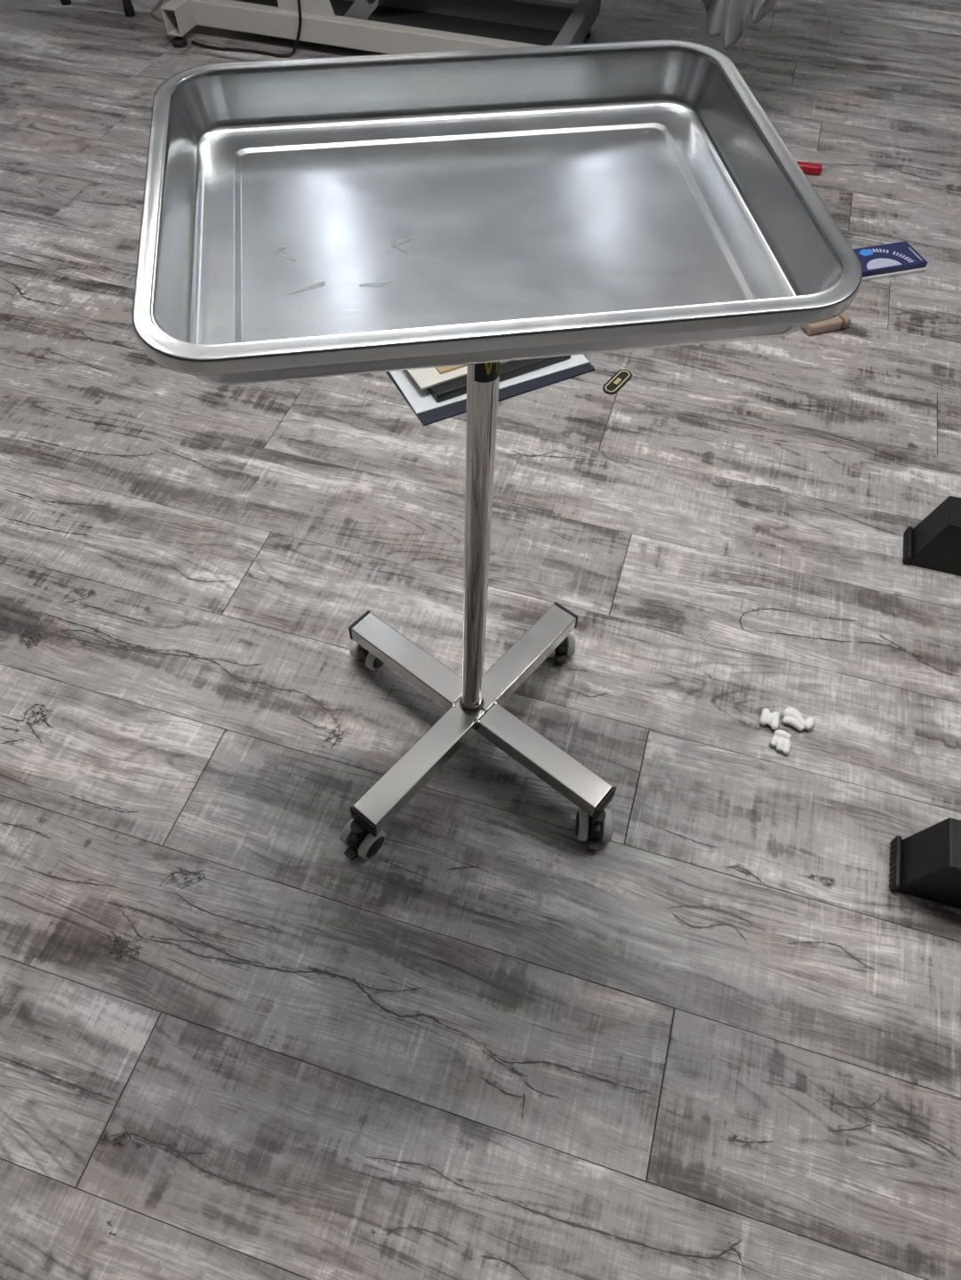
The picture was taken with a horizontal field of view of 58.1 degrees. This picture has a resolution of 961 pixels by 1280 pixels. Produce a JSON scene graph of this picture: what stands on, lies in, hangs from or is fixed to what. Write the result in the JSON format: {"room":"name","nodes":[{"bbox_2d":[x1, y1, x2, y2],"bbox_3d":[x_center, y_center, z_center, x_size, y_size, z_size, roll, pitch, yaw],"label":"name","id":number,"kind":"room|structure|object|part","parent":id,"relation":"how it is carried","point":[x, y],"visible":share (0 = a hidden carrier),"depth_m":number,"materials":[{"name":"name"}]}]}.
{"room":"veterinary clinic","nodes":[
{"label":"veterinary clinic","id":0,"kind":"room"},
{"bbox_2d":[0,0,960,1279],"bbox_3d":[0.396,-0.755,1.883,6.600,0.003,7.300,15,56,9],"label":"floor","id":1,"kind":"structure","parent":0,"point":[713,1040],"depth_m":1.22,"materials":[{"name":"grey wood"}]},
{"bbox_2d":[60,0,135,16],"bbox_3d":[-1.173,-2.280,2.614,0.400,0.510,0.416,15,56,9],"label":"stool","id":2,"kind":"object","parent":1,"relation":"on","point":[129,11],"visible":1,"depth_m":2.67,"materials":[{"name":"black plastic"}]},
{"bbox_3d":[-1.088,-2.084,2.507,0.025,0.439,0.037,-16,57,-12],"label":"leg","id":3,"kind":"part","parent":2,"relation":"part of","materials":[{"name":"black metal"}]},
{"bbox_2d":[151,0,164,22],"bbox_3d":[-0.946,-1.949,2.690,0.224,0.010,0.125,22,57,14],"label":"cable","id":4,"kind":"object","parent":1,"relation":"on","point":[154,8],"visible":0.42,"depth_m":2.69,"materials":[{"name":"grey plastic"}]},
{"bbox_2d":[160,0,600,54],"bbox_3d":[-0.191,-2.074,2.409,2.400,0.640,0.840,15,56,9],"label":"bed","id":5,"kind":"object","parent":1,"relation":"on","point":[388,27],"visible":0.69,"depth_m":2.53,"materials":[{"name":"grey metal"}]},
{"bbox_2d":[191,0,301,57],"bbox_3d":[-0.684,-1.853,2.389,0.357,0.400,0.042,9,55,5],"label":"power cable","id":6,"kind":"object","parent":5,"relation":"hanging from","point":[292,53],"visible":1,"depth_m":2.54,"materials":[{"name":"black rubber"}]},
{"bbox_3d":[-0.497,-1.895,2.365,0.175,0.306,0.006,15,56,9],"label":"upright plate","id":7,"kind":"part","parent":5,"relation":"part of","materials":[{"name":"grey metal"}]},
{"bbox_3d":[-0.353,-1.814,2.473,0.139,0.109,0.008,15,56,9],"label":"lug plate","id":8,"kind":"part","parent":5,"relation":"part of","materials":[{"name":"grey metal"}]},
{"bbox_2d":[698,0,777,50],"bbox_3d":[0.612,-1.508,1.888,0.260,0.365,0.107,15,56,9],"label":"sheet","id":9,"kind":"object","parent":5,"relation":"hanging from","point":[727,20],"visible":1,"depth_m":1.99,"materials":[{"name":"grey fabric"}]},
{"bbox_2d":[385,362,594,425],"bbox_3d":[0.002,-0.566,1.737,0.376,0.004,0.260,-22,58,-16],"label":"folder","id":10,"kind":"object","parent":1,"relation":"on","point":[432,416],"visible":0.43,"depth_m":1.68,"materials":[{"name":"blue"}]},
{"bbox_2d":[389,354,589,414],"bbox_3d":[0.000,-0.575,1.740,0.375,0.002,0.225,-21,58,-15],"label":"paper sheet","id":11,"kind":"object","parent":10,"relation":"on","point":[420,401],"visible":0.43,"depth_m":1.69,"materials":[{"name":"white paper"}]},
{"bbox_2d":[426,355,570,402],"bbox_3d":[0.012,-0.572,1.724,0.300,0.021,0.160,-23,58,-17],"label":"book","id":12,"kind":"object","parent":11,"relation":"on","point":[511,369],"visible":0.2,"depth_m":1.68,"materials":[{"name":"black paper"}]},
{"bbox_2d":[406,360,509,390],"bbox_3d":[-0.054,-0.560,1.698,0.200,0.005,0.130,-23,58,-17],"label":"booklet","id":13,"kind":"object","parent":12,"relation":"on","point":[425,378],"visible":0.21,"depth_m":1.66,"materials":[{"name":"white paper"}]},
{"bbox_2d":[434,364,467,374],"bbox_3d":[-0.046,-0.550,1.686,0.100,0.004,0.055,-23,58,-17],"label":"card","id":14,"kind":"object","parent":13,"relation":"on","point":[445,369],"visible":0.23,"depth_m":1.67,"materials":[{"name":"beige paper"}]},
{"bbox_2d":[131,40,862,860],"bbox_3d":[-0.009,-0.076,0.926,0.454,0.857,0.364,-4,55,-4],"label":"tray stand","id":15,"kind":"object","parent":1,"relation":"on","point":[482,209],"visible":1,"depth_m":0.63,"materials":[{"name":"silver metal"}]},
{"bbox_3d":[-0.099,0.030,1.220,0.194,0.028,0.041,35,61,21],"label":"arm","id":16,"kind":"part","parent":15,"relation":"part of","materials":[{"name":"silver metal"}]},
{"bbox_3d":[-0.077,0.160,1.129,0.041,0.028,0.214,35,61,21],"label":"arm","id":17,"kind":"part","parent":15,"relation":"part of","materials":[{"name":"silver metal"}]},
{"bbox_2d":[484,361,497,375],"bbox_3d":[0.008,-0.227,0.690,0.014,0.038,0.002,-19,57,-14],"label":"print","id":18,"kind":"object","parent":15,"relation":"attached to","point":[490,368],"depth_m":0.70,"materials":[{"name":"yellow paint"}]},
{"bbox_2d":[131,40,862,385],"bbox_3d":[-0.002,-0.306,0.598,0.440,0.056,0.342,-7,55,-6],"label":"tray","id":19,"kind":"object","parent":15,"relation":"on","point":[312,218],"depth_m":0.61,"materials":[{"name":"grey metal"}]},
{"bbox_3d":[0.058,0.029,1.224,0.041,0.028,0.206,35,61,21],"label":"arm","id":20,"kind":"part","parent":15,"relation":"part of","materials":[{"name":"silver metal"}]},
{"bbox_3d":[0.082,0.155,1.136,0.194,0.028,0.041,35,61,21],"label":"arm","id":21,"kind":"part","parent":15,"relation":"part of","materials":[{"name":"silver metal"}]},
{"bbox_2d":[602,369,631,394],"bbox_3d":[0.270,-0.509,1.703,0.031,0.004,0.083,31,60,19],"label":"name tag","id":22,"kind":"object","parent":1,"relation":"on","point":[620,378],"visible":1,"depth_m":1.70,"materials":[{"name":"black plastic"}]},
{"bbox_2d":[759,708,779,729],"bbox_3d":[0.421,0.115,1.258,0.028,0.013,0.031,13,56,8],"label":"foam piece","id":23,"kind":"object","parent":1,"relation":"on","point":[772,719],"visible":1,"depth_m":1.25,"materials":[{"name":"white plastic"}]},
{"bbox_2d":[769,729,791,754],"bbox_3d":[0.429,0.146,1.237,0.030,0.017,0.034,15,56,9],"label":"foam piece","id":24,"kind":"object","parent":1,"relation":"on","point":[781,739],"visible":1,"depth_m":1.23,"materials":[{"name":"white plastic"}]},
{"bbox_2d":[782,707,815,731],"bbox_3d":[0.462,0.116,1.256,0.046,0.017,0.028,27,59,17],"label":"foam piece","id":25,"kind":"object","parent":1,"relation":"on","point":[792,716],"visible":1,"depth_m":1.25,"materials":[{"name":"white plastic"}]},
{"bbox_2d":[797,160,822,175],"bbox_3d":[0.822,-1.195,2.187,0.080,0.022,0.024,10,55,6],"label":"lighter","id":26,"kind":"object","parent":1,"relation":"on","point":[808,168],"visible":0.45,"depth_m":2.18,"materials":[{"name":"red plastic"}]},
{"bbox_2d":[801,311,851,335],"bbox_3d":[0.721,-0.669,1.812,0.100,0.024,0.050,-15,56,-11],"label":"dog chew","id":27,"kind":"object","parent":1,"relation":"on","point":[842,321],"visible":0.57,"depth_m":1.80,"materials":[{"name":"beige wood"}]},
{"bbox_2d":[852,240,927,280],"bbox_3d":[0.901,-0.855,1.949,0.184,0.022,0.094,-12,56,-10],"label":"book","id":28,"kind":"object","parent":1,"relation":"on","point":[900,258],"visible":0.82,"depth_m":1.94,"materials":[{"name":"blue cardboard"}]},
{"bbox_2d":[858,249,872,255],"bbox_3d":[0.869,-0.874,1.950,0.034,0.001,0.026,-12,56,-10],"label":"print","id":29,"kind":"object","parent":28,"relation":"on","point":[861,252],"depth_m":1.95,"materials":[{"name":"blue paper"}]},
{"bbox_2d":[866,258,902,269],"bbox_3d":[0.893,-0.840,1.926,0.084,0.001,0.034,-12,56,-10],"label":"print","id":30,"kind":"object","parent":28,"relation":"on","point":[871,263],"depth_m":1.92,"materials":[{"name":"white"}]},
{"bbox_2d":[888,496,960,909],"bbox_3d":[0.773,0.079,1.236,0.311,0.105,0.656,15,56,9],"label":"bench base","id":31,"kind":"object","parent":1,"relation":"on","point":[925,864],"visible":1,"depth_m":1.11,"materials":[{"name":"black metal"}]}
]}

